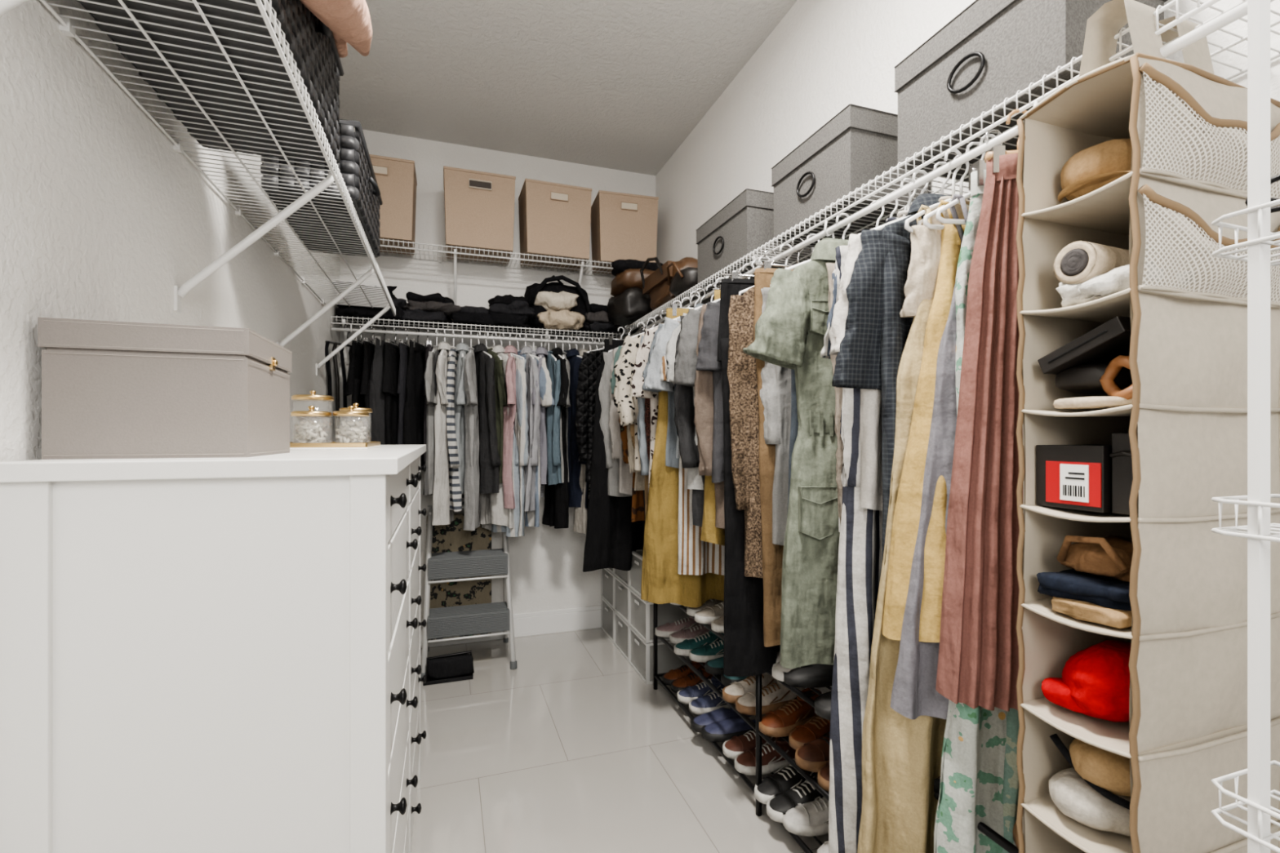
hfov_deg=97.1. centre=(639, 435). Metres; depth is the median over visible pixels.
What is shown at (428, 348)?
trousers
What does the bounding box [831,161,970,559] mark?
dress
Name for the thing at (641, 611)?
shoe box
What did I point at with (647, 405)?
shirt
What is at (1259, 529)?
wire rack
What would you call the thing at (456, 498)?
shirt
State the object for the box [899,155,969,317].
blouse
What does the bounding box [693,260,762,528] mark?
shirt
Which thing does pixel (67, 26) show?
wire shelf
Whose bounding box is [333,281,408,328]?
sweater
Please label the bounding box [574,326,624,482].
quilted jacket
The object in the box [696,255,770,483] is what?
shirt
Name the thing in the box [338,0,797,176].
ceiling
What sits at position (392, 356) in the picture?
trousers
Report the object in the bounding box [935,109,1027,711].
skirt
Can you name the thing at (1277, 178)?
eyeglasses
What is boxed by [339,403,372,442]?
glass jar
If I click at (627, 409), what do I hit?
blouse
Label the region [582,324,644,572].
skirt
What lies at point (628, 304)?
duffel bag
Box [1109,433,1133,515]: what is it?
case
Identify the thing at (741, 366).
dress
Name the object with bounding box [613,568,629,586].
shoe box
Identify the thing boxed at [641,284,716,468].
shirt
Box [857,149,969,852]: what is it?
dress
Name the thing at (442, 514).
shirt
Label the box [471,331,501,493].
shirt
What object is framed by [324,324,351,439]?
trousers
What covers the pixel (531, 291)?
backpack
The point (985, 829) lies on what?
shoe rack
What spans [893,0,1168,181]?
storage bin
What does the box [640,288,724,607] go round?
dress
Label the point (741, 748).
sneakers
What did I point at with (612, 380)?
shirt
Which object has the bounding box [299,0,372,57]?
blanket
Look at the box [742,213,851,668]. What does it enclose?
dress
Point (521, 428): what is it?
shirt
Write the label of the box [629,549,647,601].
shoe box
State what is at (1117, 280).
folded cloth
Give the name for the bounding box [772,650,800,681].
sneakers
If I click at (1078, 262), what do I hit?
rolled towel
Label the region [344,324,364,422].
trousers
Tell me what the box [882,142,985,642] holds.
dress
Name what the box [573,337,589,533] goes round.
shirt
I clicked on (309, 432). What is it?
glass jar
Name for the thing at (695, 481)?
shirt
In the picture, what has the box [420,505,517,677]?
step ladder
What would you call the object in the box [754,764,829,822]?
sneakers
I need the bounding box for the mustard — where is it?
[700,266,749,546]
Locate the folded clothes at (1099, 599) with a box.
[1036,568,1132,628]
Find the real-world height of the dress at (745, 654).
1.198 m
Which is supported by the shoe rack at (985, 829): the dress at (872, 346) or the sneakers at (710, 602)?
the sneakers at (710, 602)
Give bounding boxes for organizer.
[1016,0,1279,852]
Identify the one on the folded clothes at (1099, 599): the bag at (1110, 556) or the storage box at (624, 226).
the bag at (1110, 556)
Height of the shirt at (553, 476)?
0.749 m
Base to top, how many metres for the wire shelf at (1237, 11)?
0.330 m
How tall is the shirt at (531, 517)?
0.947 m
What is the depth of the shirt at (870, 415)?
1.09 m
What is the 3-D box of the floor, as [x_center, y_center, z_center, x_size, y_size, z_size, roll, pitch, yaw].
[-0.033,1.128,1.122,1.816,0.080,4.224,0,0,-19]
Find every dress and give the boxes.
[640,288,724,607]
[717,248,780,676]
[727,243,791,577]
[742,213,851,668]
[753,236,804,647]
[828,177,916,852]
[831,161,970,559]
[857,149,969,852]
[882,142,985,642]
[889,133,999,719]
[933,128,1016,852]
[1002,707,1019,852]
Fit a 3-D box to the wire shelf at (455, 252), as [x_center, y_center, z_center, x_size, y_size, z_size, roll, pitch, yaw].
[-0.648,-0.741,2.918,1.642,0.346,0.270,0,0,-19]
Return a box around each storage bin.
[695,188,809,288]
[771,103,928,247]
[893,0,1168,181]
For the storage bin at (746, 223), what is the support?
on the wire shelf at (1237, 11)
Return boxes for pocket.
[1137,184,1279,306]
[1138,62,1279,198]
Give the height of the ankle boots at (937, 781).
0.114 m
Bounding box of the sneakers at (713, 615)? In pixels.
[694,600,724,633]
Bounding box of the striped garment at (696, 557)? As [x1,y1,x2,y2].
[660,280,724,575]
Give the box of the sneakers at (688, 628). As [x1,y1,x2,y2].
[654,616,711,644]
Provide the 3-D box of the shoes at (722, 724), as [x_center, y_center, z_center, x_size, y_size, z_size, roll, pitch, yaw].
[0.322,0.999,1.980,0.272,0.052,0.167,0,0,-19]
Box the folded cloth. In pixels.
[1055,260,1196,306]
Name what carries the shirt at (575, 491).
hanging from the wire shelf at (345, 330)
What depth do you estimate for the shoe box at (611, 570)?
2.99 m
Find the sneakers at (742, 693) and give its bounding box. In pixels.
[722,672,804,715]
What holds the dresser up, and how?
on the floor
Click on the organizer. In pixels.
(1185, 422)
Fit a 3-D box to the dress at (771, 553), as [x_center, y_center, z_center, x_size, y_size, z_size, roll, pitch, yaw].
[0.422,0.011,1.512,0.268,1.077,0.087,0,0,-10]
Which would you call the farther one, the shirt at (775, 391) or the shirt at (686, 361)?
the shirt at (686, 361)
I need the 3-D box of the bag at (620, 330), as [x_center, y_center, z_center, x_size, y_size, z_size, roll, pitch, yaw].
[-0.089,-0.601,3.081,0.167,0.114,0.231,0,0,-19]
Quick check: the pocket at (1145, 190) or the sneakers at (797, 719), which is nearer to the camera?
the pocket at (1145, 190)
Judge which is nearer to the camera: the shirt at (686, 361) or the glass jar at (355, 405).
the glass jar at (355, 405)
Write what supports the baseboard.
attached to the wall at (546, 563)
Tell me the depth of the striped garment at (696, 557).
1.91 m
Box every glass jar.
[290,405,331,443]
[291,390,333,443]
[333,405,368,442]
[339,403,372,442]
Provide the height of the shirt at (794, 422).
0.785 m
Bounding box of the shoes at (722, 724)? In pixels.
[690,704,764,742]
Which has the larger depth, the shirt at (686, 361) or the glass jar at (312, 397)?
the shirt at (686, 361)
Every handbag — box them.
[666,261,714,299]
[1053,355,1133,410]
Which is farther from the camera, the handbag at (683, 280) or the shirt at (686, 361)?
the handbag at (683, 280)
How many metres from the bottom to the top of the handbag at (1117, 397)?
0.065 m
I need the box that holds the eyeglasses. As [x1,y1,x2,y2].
[1244,173,1279,213]
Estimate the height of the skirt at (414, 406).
0.671 m
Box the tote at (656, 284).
[640,257,714,312]
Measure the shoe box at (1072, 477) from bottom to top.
0.084 m
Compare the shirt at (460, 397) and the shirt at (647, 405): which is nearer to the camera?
the shirt at (647, 405)
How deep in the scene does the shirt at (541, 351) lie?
2.73 m
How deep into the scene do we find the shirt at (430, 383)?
2.53 m
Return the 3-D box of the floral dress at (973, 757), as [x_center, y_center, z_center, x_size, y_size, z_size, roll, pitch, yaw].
[0.619,0.226,0.978,0.259,1.508,0.111,0,0,-11]
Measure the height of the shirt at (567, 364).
0.751 m
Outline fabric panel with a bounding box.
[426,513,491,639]
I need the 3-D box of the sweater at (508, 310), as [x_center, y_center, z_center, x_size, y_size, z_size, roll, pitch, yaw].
[-0.666,-0.626,2.888,0.271,0.174,0.265,0,0,-14]
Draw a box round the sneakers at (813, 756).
[795,732,830,791]
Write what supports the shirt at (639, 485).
hanging from the wire shelf at (1237, 11)
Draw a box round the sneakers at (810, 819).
[782,796,828,852]
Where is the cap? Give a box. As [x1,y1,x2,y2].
[1041,640,1130,722]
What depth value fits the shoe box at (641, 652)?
2.50 m
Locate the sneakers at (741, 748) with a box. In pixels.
[722,729,795,775]
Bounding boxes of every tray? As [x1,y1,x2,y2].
[289,441,380,449]
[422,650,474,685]
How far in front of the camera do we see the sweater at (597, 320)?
2.96 m
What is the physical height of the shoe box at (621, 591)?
0.178 m
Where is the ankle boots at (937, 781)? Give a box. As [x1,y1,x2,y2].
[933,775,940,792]
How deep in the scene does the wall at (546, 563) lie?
3.03 m
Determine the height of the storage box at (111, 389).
0.178 m
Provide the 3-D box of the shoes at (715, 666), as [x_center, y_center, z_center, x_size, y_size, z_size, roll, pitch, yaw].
[0.363,0.815,1.995,0.233,0.052,0.197,0,0,-19]
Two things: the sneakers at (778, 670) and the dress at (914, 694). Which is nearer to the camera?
the dress at (914, 694)
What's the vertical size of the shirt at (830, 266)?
0.920 m
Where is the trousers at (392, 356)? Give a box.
[382,326,399,444]
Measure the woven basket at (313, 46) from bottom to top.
0.209 m
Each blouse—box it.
[613,300,681,470]
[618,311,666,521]
[631,291,700,491]
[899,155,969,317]
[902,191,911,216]
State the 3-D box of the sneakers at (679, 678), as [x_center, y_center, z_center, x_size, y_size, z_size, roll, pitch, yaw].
[0.217,0.984,2.338,0.229,0.081,0.173,0,0,-19]
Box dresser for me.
[0,444,426,852]
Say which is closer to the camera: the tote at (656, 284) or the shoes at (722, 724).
the shoes at (722, 724)
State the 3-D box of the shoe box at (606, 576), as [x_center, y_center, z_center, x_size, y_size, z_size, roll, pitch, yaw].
[-0.034,0.818,3.117,0.317,0.178,0.250,0,0,-19]
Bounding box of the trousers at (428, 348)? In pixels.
[423,328,432,462]
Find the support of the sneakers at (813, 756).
on the shoe rack at (985, 829)
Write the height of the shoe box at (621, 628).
0.178 m
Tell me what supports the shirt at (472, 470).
hanging from the wire shelf at (345, 330)
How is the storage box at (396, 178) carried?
on the wire shelf at (455, 252)
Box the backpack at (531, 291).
[524,275,591,335]
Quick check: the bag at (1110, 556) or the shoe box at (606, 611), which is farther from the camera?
the shoe box at (606, 611)
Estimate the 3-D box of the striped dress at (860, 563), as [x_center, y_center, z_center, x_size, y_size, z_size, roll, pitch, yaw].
[0.546,0.182,1.155,0.337,1.422,0.117,0,0,-11]
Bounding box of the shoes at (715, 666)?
[705,656,748,685]
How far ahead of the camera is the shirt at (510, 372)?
2.66 m
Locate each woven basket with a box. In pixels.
[75,0,344,165]
[260,119,382,257]
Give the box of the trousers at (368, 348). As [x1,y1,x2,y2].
[359,325,374,441]
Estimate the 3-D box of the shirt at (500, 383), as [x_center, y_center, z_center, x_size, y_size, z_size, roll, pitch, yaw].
[-0.750,-0.131,2.751,0.309,0.749,0.096,0,0,43]
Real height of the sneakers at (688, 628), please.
0.081 m
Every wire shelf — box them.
[0,0,395,376]
[330,315,621,365]
[379,238,615,326]
[624,0,1279,337]
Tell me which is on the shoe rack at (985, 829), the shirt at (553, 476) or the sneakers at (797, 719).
the sneakers at (797, 719)
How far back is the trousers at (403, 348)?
2.53 m
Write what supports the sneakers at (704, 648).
on the shoe rack at (985, 829)
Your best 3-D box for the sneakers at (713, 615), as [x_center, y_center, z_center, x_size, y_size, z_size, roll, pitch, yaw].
[0.337,0.608,1.967,0.268,0.081,0.195,0,0,-19]
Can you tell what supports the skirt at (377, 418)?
hanging from the wire shelf at (345, 330)
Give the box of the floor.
[411,627,828,852]
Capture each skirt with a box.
[369,325,392,444]
[403,328,426,466]
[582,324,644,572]
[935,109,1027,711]
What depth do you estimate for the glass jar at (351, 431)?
1.24 m
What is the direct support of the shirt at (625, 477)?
hanging from the wire shelf at (1237, 11)
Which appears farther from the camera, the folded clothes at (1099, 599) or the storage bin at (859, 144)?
the storage bin at (859, 144)
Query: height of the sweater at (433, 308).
0.145 m
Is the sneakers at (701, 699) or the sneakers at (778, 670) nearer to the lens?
the sneakers at (778, 670)
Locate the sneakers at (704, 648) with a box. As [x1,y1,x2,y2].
[674,630,724,662]
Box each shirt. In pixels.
[422,328,440,495]
[431,329,453,525]
[446,329,463,511]
[451,330,470,493]
[462,331,479,530]
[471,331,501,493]
[480,332,516,528]
[481,333,528,537]
[484,332,506,483]
[502,333,518,508]
[515,333,555,527]
[518,333,540,511]
[528,334,543,498]
[531,334,548,484]
[542,335,568,528]
[544,335,563,485]
[560,336,570,482]
[563,336,588,508]
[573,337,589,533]
[574,337,590,497]
[598,322,644,497]
[608,316,656,494]
[609,315,662,394]
[626,322,663,490]
[629,304,682,516]
[636,297,691,475]
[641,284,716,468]
[644,277,723,457]
[644,294,699,462]
[665,270,741,489]
[672,263,754,386]
[673,275,729,526]
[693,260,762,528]
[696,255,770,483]
[760,233,819,545]
[786,232,835,515]
[820,194,898,532]
[826,200,884,524]
[828,169,928,510]
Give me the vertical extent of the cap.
0.092 m
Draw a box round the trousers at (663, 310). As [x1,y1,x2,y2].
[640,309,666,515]
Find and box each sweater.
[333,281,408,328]
[397,291,461,328]
[452,306,500,330]
[482,294,537,333]
[533,291,585,331]
[581,303,617,337]
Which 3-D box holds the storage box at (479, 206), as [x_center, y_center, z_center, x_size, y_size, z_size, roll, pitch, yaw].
[-0.809,-1.091,2.840,0.337,0.364,0.259,0,0,-19]
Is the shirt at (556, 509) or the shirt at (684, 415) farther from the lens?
the shirt at (556, 509)
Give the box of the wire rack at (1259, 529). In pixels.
[1210,0,1279,852]
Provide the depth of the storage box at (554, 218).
2.86 m
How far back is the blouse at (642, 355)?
2.06 m
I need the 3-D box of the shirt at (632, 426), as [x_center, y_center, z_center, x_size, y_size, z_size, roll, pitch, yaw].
[0.153,-0.093,2.282,0.388,0.869,0.098,0,0,1]
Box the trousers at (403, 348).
[396,327,408,444]
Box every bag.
[607,259,666,327]
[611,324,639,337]
[1037,315,1132,394]
[1056,535,1133,582]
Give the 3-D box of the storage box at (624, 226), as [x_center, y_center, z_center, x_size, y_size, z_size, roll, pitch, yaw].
[-0.089,-1.089,3.087,0.325,0.360,0.258,0,0,-15]
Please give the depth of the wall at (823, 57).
1.96 m
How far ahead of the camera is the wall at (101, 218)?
0.86 m
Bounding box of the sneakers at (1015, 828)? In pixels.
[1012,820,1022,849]
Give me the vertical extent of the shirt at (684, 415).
0.830 m
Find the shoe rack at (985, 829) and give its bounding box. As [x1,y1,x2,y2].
[653,603,1018,852]
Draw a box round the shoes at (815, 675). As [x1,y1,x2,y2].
[783,663,833,719]
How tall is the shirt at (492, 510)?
0.946 m
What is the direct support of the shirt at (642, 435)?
hanging from the wire shelf at (1237, 11)
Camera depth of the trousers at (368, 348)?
2.48 m
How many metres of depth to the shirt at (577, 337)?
2.87 m
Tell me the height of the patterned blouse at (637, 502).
0.911 m
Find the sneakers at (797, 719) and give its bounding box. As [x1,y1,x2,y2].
[759,688,830,750]
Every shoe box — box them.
[600,568,614,608]
[600,596,613,643]
[606,568,613,573]
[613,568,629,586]
[613,575,629,624]
[613,609,629,662]
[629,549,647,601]
[629,587,689,643]
[629,626,691,684]
[1035,444,1111,512]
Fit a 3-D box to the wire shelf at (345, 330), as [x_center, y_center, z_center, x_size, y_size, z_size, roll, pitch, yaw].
[-0.784,-0.397,2.870,1.354,0.298,0.273,0,0,-19]
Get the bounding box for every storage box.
[37,317,291,459]
[368,154,417,254]
[443,165,515,263]
[518,178,591,271]
[591,190,658,274]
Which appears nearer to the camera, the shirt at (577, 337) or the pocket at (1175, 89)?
the pocket at (1175, 89)
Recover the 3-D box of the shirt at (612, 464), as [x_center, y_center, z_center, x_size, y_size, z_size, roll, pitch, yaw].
[0.004,-0.122,2.640,0.393,0.812,0.098,0,0,-10]
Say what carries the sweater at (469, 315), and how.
on the wire shelf at (345, 330)
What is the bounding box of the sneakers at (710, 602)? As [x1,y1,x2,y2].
[671,599,723,616]
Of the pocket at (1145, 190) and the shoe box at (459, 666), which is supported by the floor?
the shoe box at (459, 666)
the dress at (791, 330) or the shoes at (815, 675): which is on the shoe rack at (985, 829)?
the shoes at (815, 675)
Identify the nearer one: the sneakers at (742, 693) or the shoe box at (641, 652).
the sneakers at (742, 693)
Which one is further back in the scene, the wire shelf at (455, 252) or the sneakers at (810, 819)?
the wire shelf at (455, 252)
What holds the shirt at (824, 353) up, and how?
hanging from the wire shelf at (1237, 11)
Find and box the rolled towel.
[1053,240,1128,284]
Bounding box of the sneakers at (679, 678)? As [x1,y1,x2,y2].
[662,660,713,693]
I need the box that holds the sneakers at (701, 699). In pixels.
[677,675,735,715]
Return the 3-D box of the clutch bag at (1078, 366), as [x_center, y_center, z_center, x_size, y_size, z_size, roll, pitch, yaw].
[0.652,-0.102,0.765,0.181,0.088,0.112,0,0,-19]
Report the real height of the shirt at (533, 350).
0.828 m
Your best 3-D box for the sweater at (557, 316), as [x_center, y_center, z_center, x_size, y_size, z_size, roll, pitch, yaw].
[-0.421,-0.641,2.914,0.270,0.201,0.157,0,0,-19]
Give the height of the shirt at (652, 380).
0.607 m
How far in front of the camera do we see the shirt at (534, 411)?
2.66 m
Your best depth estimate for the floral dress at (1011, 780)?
0.94 m
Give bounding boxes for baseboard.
[420,605,600,648]
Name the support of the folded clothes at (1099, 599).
in the organizer
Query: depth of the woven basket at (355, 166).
1.39 m
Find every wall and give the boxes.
[0,0,339,462]
[339,128,655,622]
[655,0,1279,693]

